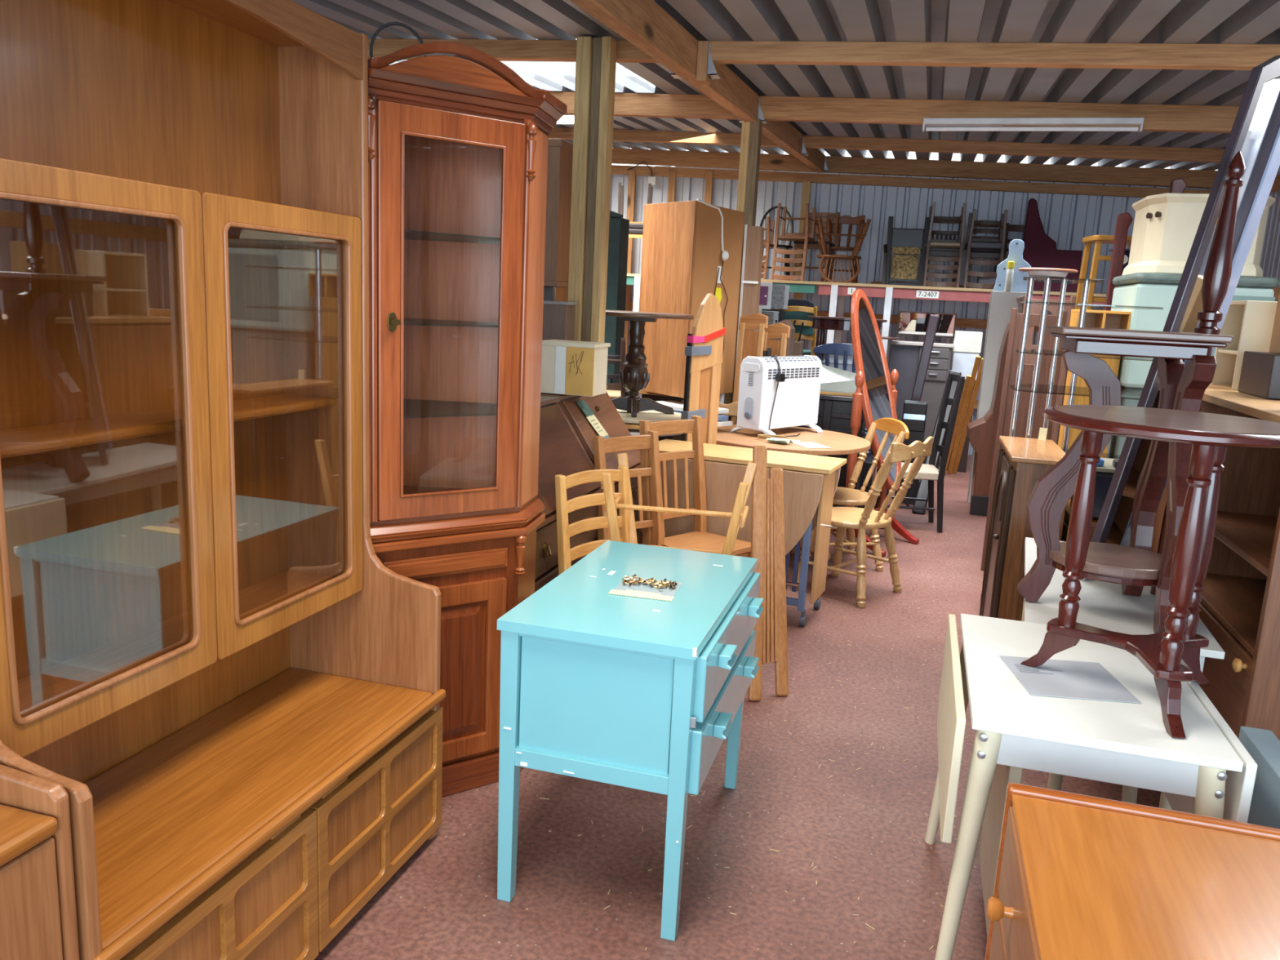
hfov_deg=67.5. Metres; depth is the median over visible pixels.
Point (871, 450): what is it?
chest
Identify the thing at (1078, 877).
dresser
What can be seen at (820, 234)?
chair
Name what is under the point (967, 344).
storage box
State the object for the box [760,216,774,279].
chair
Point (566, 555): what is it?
chair
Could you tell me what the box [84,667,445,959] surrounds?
countertop
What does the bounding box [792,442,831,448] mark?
paper sheet
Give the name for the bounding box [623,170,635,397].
trim
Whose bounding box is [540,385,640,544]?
bureau
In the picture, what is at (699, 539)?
chair
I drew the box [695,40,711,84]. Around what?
trim
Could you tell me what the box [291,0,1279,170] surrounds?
ceiling
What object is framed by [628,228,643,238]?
stool
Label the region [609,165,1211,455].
wall
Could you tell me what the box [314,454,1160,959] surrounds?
floor
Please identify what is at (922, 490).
chair
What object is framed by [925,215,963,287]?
chair
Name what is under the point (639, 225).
stool
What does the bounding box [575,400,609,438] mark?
price tag
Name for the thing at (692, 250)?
wardrobe
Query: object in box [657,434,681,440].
crate
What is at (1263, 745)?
panel
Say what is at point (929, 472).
chair
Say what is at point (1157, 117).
beam
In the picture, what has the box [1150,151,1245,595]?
post
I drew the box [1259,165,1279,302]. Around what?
wall
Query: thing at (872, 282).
plank
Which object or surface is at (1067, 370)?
sideboard
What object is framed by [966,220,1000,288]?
chair
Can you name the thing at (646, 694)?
desk
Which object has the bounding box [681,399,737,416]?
chair
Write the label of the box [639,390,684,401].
chest
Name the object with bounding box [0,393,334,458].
shelf
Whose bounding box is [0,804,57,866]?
countertop
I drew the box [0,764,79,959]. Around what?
sideboard
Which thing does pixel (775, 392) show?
heater
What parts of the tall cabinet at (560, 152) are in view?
panel, rail, panel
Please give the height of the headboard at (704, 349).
1.643 m
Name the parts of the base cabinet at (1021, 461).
door, knob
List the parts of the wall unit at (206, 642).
panel, glass door, panel, cupboard door, door frame, panel, glass door, finger pull, finger pull, panel, cupboard door, door frame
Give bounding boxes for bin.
[775,319,804,355]
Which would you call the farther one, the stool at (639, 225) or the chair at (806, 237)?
the stool at (639, 225)
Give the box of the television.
[1070,457,1118,519]
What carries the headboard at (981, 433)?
on the floor
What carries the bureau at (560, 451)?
on the floor
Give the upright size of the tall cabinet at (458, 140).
2.262 m
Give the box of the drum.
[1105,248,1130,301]
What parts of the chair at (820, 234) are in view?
leg, leg, seat, leg, leg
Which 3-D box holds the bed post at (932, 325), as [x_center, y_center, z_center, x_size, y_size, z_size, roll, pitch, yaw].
[2.601,-0.762,9.037,0.295,1.589,0.069,0,11,-12]
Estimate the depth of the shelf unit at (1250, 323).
3.56 m
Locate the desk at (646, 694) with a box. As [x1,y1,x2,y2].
[497,540,764,941]
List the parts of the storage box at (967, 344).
box lid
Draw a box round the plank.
[871,281,963,288]
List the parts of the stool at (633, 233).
seat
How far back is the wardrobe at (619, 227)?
8.38 m
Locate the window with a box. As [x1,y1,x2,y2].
[388,38,655,93]
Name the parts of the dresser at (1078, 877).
drawer, knob, drawer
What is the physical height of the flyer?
0.025 m
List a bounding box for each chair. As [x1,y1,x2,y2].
[555,465,630,575]
[593,430,668,546]
[601,453,756,555]
[606,337,625,398]
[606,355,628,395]
[639,415,751,557]
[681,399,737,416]
[760,205,793,280]
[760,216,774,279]
[770,203,816,280]
[781,306,817,355]
[790,417,909,571]
[791,212,839,282]
[796,436,933,607]
[813,342,871,461]
[814,216,871,283]
[820,213,865,283]
[874,372,964,533]
[881,216,930,286]
[911,370,961,514]
[923,202,966,287]
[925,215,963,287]
[963,208,1007,288]
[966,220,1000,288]
[1003,222,1024,260]
[1022,198,1082,293]
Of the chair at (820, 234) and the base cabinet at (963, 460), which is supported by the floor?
the base cabinet at (963, 460)
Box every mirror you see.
[830,288,919,556]
[897,311,956,343]
[1084,54,1279,579]
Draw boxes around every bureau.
[534,395,603,592]
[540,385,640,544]
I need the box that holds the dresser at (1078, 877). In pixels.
[984,782,1279,959]
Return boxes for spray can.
[1004,261,1014,291]
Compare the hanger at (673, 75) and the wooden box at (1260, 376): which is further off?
the hanger at (673, 75)
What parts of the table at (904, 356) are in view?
knee panel, drawer, drawer, drawer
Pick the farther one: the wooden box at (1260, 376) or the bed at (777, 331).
the bed at (777, 331)
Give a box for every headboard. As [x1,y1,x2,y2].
[680,293,725,444]
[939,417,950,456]
[966,295,1024,515]
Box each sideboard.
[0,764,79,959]
[1057,369,1067,444]
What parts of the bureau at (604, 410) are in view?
panel, drawer, drop handle, drawer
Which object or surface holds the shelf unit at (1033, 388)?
on the floor
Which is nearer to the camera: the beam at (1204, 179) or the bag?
the bag
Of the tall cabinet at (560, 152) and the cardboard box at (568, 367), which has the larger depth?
the tall cabinet at (560, 152)
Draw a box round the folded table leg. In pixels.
[747,444,788,701]
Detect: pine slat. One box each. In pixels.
[944,374,971,475]
[946,355,980,474]
[951,358,982,473]
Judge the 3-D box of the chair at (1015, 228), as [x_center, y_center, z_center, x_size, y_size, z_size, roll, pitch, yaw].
[4.003,-2.345,10.079,0.356,0.720,0.463,6,11,16]
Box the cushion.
[784,298,815,335]
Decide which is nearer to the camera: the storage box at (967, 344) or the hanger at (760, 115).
the hanger at (760, 115)
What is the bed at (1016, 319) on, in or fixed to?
on the floor
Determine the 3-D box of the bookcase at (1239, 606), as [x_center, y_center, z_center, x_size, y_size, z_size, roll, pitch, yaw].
[2.075,0.390,3.296,0.435,1.410,1.570,6,11,16]
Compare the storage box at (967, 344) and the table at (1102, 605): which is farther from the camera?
the storage box at (967, 344)
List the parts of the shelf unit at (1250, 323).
lid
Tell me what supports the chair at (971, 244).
on the storage shelf at (843, 290)
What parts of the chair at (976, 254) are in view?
leg, seat, post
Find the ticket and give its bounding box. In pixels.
[1038,427,1047,440]
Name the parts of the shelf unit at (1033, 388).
glass shelf, glass shelf, glass shelf, glass shelf, glass shelf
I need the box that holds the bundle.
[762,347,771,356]
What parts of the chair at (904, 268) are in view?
arm, post, rail, rail, panel, arm, post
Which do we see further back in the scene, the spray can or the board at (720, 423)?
the spray can
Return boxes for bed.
[730,312,768,424]
[763,322,790,356]
[980,307,1067,570]
[1022,293,1076,444]
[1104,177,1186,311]
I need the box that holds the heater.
[730,355,822,436]
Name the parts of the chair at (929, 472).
leg, leg, seat, post, post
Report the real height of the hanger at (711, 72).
0.150 m
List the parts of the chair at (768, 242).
post, seat, leg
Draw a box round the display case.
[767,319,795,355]
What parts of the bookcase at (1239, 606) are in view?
door, door, shelf, knob, shelf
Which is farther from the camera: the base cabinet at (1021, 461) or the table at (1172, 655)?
the base cabinet at (1021, 461)
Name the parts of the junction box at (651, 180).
box lid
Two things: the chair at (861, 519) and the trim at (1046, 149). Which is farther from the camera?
the trim at (1046, 149)
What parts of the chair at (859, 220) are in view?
leg, leg, seat, crest rail, leg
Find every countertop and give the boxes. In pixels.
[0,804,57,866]
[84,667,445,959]
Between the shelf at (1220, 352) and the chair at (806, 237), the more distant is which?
the chair at (806, 237)
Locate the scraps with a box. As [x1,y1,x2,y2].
[525,590,967,950]
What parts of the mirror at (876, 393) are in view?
post, oval frame, post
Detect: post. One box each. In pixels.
[567,35,617,342]
[724,118,762,421]
[911,314,939,400]
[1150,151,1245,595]
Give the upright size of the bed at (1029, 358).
1.750 m
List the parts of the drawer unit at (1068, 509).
drawer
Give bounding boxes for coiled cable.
[757,434,789,439]
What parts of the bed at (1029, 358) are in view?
post, post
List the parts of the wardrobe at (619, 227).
cornice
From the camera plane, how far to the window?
6.39 m
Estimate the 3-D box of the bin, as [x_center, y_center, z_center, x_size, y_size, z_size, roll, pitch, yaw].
[1.234,-0.635,8.276,0.249,1.481,0.250,6,11,16]
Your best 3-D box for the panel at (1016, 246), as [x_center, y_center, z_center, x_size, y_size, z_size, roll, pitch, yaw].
[3.099,-1.773,7.937,0.288,0.425,0.025,6,11,16]
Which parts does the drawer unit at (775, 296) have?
drawer, white frame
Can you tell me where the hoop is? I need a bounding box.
[369,22,426,57]
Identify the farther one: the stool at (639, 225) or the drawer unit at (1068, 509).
the stool at (639, 225)
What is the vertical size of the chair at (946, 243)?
0.840 m
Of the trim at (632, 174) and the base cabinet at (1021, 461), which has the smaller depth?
the base cabinet at (1021, 461)
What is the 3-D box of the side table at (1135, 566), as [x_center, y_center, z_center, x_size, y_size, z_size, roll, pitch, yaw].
[1.428,-0.022,2.909,0.449,0.856,0.488,6,11,16]
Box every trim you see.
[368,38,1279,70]
[548,127,1225,162]
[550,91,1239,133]
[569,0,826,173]
[611,164,1210,197]
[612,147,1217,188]
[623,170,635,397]
[629,301,1039,331]
[666,170,676,202]
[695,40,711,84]
[703,171,713,204]
[793,181,811,341]
[973,400,977,408]
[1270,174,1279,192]
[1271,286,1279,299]
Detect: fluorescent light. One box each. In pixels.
[556,115,573,124]
[922,117,1144,132]
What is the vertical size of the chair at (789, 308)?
0.860 m
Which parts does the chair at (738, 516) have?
post, leg, post, leg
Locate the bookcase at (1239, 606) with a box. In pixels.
[1151,383,1279,740]
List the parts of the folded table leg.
rail, rail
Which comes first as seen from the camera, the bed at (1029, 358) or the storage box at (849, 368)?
the bed at (1029, 358)
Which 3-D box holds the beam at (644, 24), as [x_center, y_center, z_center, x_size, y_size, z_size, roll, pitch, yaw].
[0.791,-2.594,6.716,0.085,0.701,9.010,6,11,16]
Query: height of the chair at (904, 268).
0.725 m
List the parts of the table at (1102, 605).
leg, leg, leg, apron frame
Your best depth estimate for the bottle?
3.97 m
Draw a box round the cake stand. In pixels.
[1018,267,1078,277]
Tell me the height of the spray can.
0.245 m
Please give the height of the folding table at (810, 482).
0.823 m
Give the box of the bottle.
[1096,457,1104,466]
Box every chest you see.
[542,300,577,340]
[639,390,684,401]
[793,394,865,507]
[857,454,875,508]
[870,447,875,480]
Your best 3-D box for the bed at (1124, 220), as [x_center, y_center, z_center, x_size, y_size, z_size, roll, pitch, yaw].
[3.085,-0.567,5.837,0.579,2.439,0.060,6,11,16]
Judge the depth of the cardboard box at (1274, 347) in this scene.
3.38 m
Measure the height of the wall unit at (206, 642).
2.235 m
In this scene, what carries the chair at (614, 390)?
on the chair
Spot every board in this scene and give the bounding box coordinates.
[656,400,728,413]
[673,410,728,420]
[717,420,732,426]
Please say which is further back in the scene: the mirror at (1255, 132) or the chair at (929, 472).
the chair at (929, 472)
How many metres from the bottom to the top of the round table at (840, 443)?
0.797 m
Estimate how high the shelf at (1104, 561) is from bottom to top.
0.030 m
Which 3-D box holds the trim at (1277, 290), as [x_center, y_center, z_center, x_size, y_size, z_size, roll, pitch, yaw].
[4.660,-1.157,5.709,0.050,0.100,9.200,6,11,16]
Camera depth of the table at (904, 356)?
9.58 m
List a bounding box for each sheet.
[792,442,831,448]
[999,655,1142,703]
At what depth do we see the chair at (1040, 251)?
9.51 m
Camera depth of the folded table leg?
3.99 m
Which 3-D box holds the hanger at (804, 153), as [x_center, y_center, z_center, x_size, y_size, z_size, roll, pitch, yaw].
[1.555,-3.126,8.988,0.050,0.150,0.120,6,11,16]
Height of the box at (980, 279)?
0.160 m
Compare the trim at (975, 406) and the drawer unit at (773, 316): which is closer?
the drawer unit at (773, 316)
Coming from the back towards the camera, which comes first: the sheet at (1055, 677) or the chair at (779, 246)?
the chair at (779, 246)
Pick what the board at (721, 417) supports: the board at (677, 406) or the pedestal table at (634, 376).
the board at (677, 406)
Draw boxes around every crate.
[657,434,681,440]
[1106,385,1142,457]
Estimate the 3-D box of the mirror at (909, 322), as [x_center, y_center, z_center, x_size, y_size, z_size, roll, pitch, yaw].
[2.893,-1.544,9.691,0.560,0.300,0.062,6,11,16]
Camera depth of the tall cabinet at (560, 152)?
5.43 m
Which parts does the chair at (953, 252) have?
rail, rail, seat, post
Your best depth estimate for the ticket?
4.63 m
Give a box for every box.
[540,339,610,396]
[626,160,656,185]
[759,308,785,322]
[822,354,853,372]
[894,400,927,504]
[951,330,982,380]
[977,276,996,288]
[1057,309,1131,454]
[1237,351,1279,399]
[1269,295,1279,353]
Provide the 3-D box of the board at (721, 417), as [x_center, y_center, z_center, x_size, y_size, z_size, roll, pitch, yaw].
[0.308,-0.425,6.161,0.250,0.028,0.500,-5,14,-37]
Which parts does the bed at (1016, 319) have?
post, panel, post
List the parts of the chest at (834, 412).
moulding, lid, moulding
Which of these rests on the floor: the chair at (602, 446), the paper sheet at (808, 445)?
the chair at (602, 446)
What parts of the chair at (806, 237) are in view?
post, leg, seat, post, leg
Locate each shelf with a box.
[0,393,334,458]
[626,273,1106,357]
[1046,617,1208,681]
[1049,541,1161,579]
[1217,349,1237,355]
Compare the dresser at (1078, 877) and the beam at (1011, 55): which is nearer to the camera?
the dresser at (1078, 877)
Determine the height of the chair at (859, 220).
0.779 m
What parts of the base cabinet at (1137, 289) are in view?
padded lid, panel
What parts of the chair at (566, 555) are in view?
post, post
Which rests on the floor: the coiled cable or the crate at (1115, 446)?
the crate at (1115, 446)
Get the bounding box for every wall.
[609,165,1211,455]
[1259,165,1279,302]
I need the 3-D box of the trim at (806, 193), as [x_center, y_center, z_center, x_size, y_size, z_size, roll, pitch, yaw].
[1.839,-1.945,11.258,0.090,3.000,0.060,6,11,16]
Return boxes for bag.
[608,573,677,601]
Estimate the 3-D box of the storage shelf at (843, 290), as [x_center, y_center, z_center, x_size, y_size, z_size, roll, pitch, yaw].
[2.076,-1.243,10.686,5.800,1.858,1.100,6,11,16]
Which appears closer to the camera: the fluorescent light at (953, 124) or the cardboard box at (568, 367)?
the cardboard box at (568, 367)
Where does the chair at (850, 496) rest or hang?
on the floor
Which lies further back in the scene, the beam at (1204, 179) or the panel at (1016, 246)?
the beam at (1204, 179)
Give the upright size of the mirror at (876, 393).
1.732 m
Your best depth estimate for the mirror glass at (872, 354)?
6.52 m
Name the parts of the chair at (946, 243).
post, leg, seat, leg, post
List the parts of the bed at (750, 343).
post, panel, rail, post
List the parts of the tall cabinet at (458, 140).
drawer, glazed door, waist moulding, arch moulding, door panel, cornice, door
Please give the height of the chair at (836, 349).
0.931 m
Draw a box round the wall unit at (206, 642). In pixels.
[0,0,445,959]
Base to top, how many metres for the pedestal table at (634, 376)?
0.598 m
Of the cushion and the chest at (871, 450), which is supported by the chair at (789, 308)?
the cushion
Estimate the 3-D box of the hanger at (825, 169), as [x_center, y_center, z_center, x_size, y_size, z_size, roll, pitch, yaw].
[2.116,-3.564,10.828,0.050,0.150,0.120,6,11,16]
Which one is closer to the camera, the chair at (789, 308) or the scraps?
the scraps
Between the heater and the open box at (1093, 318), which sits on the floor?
the open box at (1093, 318)
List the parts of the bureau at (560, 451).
drop handle, drawer, drawer, panel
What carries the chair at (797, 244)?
on the storage shelf at (843, 290)
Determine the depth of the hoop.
2.73 m
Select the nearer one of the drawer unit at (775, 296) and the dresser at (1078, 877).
the dresser at (1078, 877)
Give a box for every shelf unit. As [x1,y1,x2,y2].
[980,276,1163,599]
[1210,300,1277,390]
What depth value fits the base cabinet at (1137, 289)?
5.02 m
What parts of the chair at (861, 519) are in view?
leg, leg, leg, seat, leg, crest rail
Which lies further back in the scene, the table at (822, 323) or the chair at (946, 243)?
the chair at (946, 243)
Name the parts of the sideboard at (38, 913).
door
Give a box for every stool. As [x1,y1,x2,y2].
[617,182,653,229]
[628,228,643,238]
[1075,235,1132,310]
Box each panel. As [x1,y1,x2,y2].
[966,290,1026,502]
[993,239,1031,292]
[1238,726,1279,828]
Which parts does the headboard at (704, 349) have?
panel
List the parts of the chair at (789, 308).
seat, post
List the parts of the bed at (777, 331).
post, panel, rail, post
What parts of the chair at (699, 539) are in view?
post, rail, rail, rail, post, seat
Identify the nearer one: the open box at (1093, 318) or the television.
the television
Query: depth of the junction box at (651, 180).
11.45 m
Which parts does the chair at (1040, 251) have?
rail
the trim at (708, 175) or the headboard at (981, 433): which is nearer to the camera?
the headboard at (981, 433)
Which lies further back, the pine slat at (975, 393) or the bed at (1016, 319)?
the pine slat at (975, 393)
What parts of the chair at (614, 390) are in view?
seat, leg, post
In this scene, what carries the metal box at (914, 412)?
on the floor
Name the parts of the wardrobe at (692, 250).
panel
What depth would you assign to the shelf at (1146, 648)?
2.26 m
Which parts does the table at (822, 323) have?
leg, leg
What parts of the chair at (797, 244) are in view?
leg, post, seat, leg, post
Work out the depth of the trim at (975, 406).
10.88 m
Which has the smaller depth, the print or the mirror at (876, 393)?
the print
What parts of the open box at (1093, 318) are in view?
lid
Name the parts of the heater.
control plate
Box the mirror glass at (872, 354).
[858,298,897,482]
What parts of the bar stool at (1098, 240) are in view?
leg, leg, seat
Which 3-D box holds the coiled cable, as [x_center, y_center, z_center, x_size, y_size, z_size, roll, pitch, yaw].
[0.798,-0.254,5.749,0.195,0.028,0.108,6,11,16]
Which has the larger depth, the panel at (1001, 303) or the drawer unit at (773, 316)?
the drawer unit at (773, 316)
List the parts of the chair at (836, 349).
crest rail, leg, leg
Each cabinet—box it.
[368,41,567,797]
[543,138,573,302]
[946,379,975,472]
[978,435,1066,621]
[1111,272,1279,388]
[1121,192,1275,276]
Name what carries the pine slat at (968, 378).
on the floor
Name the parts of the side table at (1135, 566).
leg, moulding, leg, leg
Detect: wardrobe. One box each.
[604,210,629,399]
[639,198,744,398]
[733,224,764,424]
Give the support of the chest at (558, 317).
on the floor
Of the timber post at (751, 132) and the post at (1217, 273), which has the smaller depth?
the post at (1217, 273)
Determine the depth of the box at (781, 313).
8.74 m
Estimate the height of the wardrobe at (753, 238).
2.125 m
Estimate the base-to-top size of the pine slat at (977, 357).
1.230 m
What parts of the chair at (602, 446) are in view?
post, rail, rail, rail, post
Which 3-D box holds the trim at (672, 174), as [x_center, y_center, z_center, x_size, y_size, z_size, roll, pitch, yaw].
[0.314,-2.156,11.697,0.085,3.100,0.050,6,11,16]
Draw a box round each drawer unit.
[757,309,778,331]
[759,281,789,309]
[1061,497,1097,542]
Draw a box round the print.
[1013,663,1062,674]
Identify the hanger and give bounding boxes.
[670,71,681,78]
[706,43,720,79]
[757,97,767,123]
[801,137,808,155]
[823,156,829,172]
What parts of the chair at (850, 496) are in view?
leg, leg, seat, leg, crest rail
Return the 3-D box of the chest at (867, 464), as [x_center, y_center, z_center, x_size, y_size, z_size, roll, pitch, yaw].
[1.643,-0.005,7.974,0.570,0.398,0.440,6,11,16]
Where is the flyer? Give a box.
[765,437,792,444]
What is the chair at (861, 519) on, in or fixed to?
on the floor
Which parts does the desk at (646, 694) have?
leg, rail, rail, panel, leg, drawer, handle, drawer, handle, leg, handle, handle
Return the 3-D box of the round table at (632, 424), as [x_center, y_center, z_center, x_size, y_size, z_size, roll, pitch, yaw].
[-0.094,0.047,5.850,0.730,0.917,0.650,6,11,16]
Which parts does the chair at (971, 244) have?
leg, post, seat, leg, post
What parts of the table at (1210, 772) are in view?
leg, leg, gate frame, leg, leg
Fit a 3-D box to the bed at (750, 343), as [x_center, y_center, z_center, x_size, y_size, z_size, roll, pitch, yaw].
[0.708,-0.359,6.531,0.207,1.541,0.090,8,12,27]
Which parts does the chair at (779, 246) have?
seat, leg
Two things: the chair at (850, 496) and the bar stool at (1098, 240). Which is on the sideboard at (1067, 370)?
the bar stool at (1098, 240)
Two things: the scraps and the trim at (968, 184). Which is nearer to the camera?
the scraps
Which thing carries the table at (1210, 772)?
on the floor
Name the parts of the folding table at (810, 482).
panel, panel, rail, leg, panel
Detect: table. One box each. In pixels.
[605,310,693,417]
[616,408,681,436]
[640,439,846,626]
[716,424,871,574]
[807,315,887,364]
[819,364,856,396]
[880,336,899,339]
[888,311,956,469]
[924,613,1257,959]
[1017,325,1233,633]
[1020,404,1279,738]
[1021,537,1225,809]
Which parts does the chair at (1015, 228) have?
post, rail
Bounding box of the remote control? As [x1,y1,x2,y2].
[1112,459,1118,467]
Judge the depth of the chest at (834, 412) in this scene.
7.05 m
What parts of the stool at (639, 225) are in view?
leg, leg, seat, leg, leg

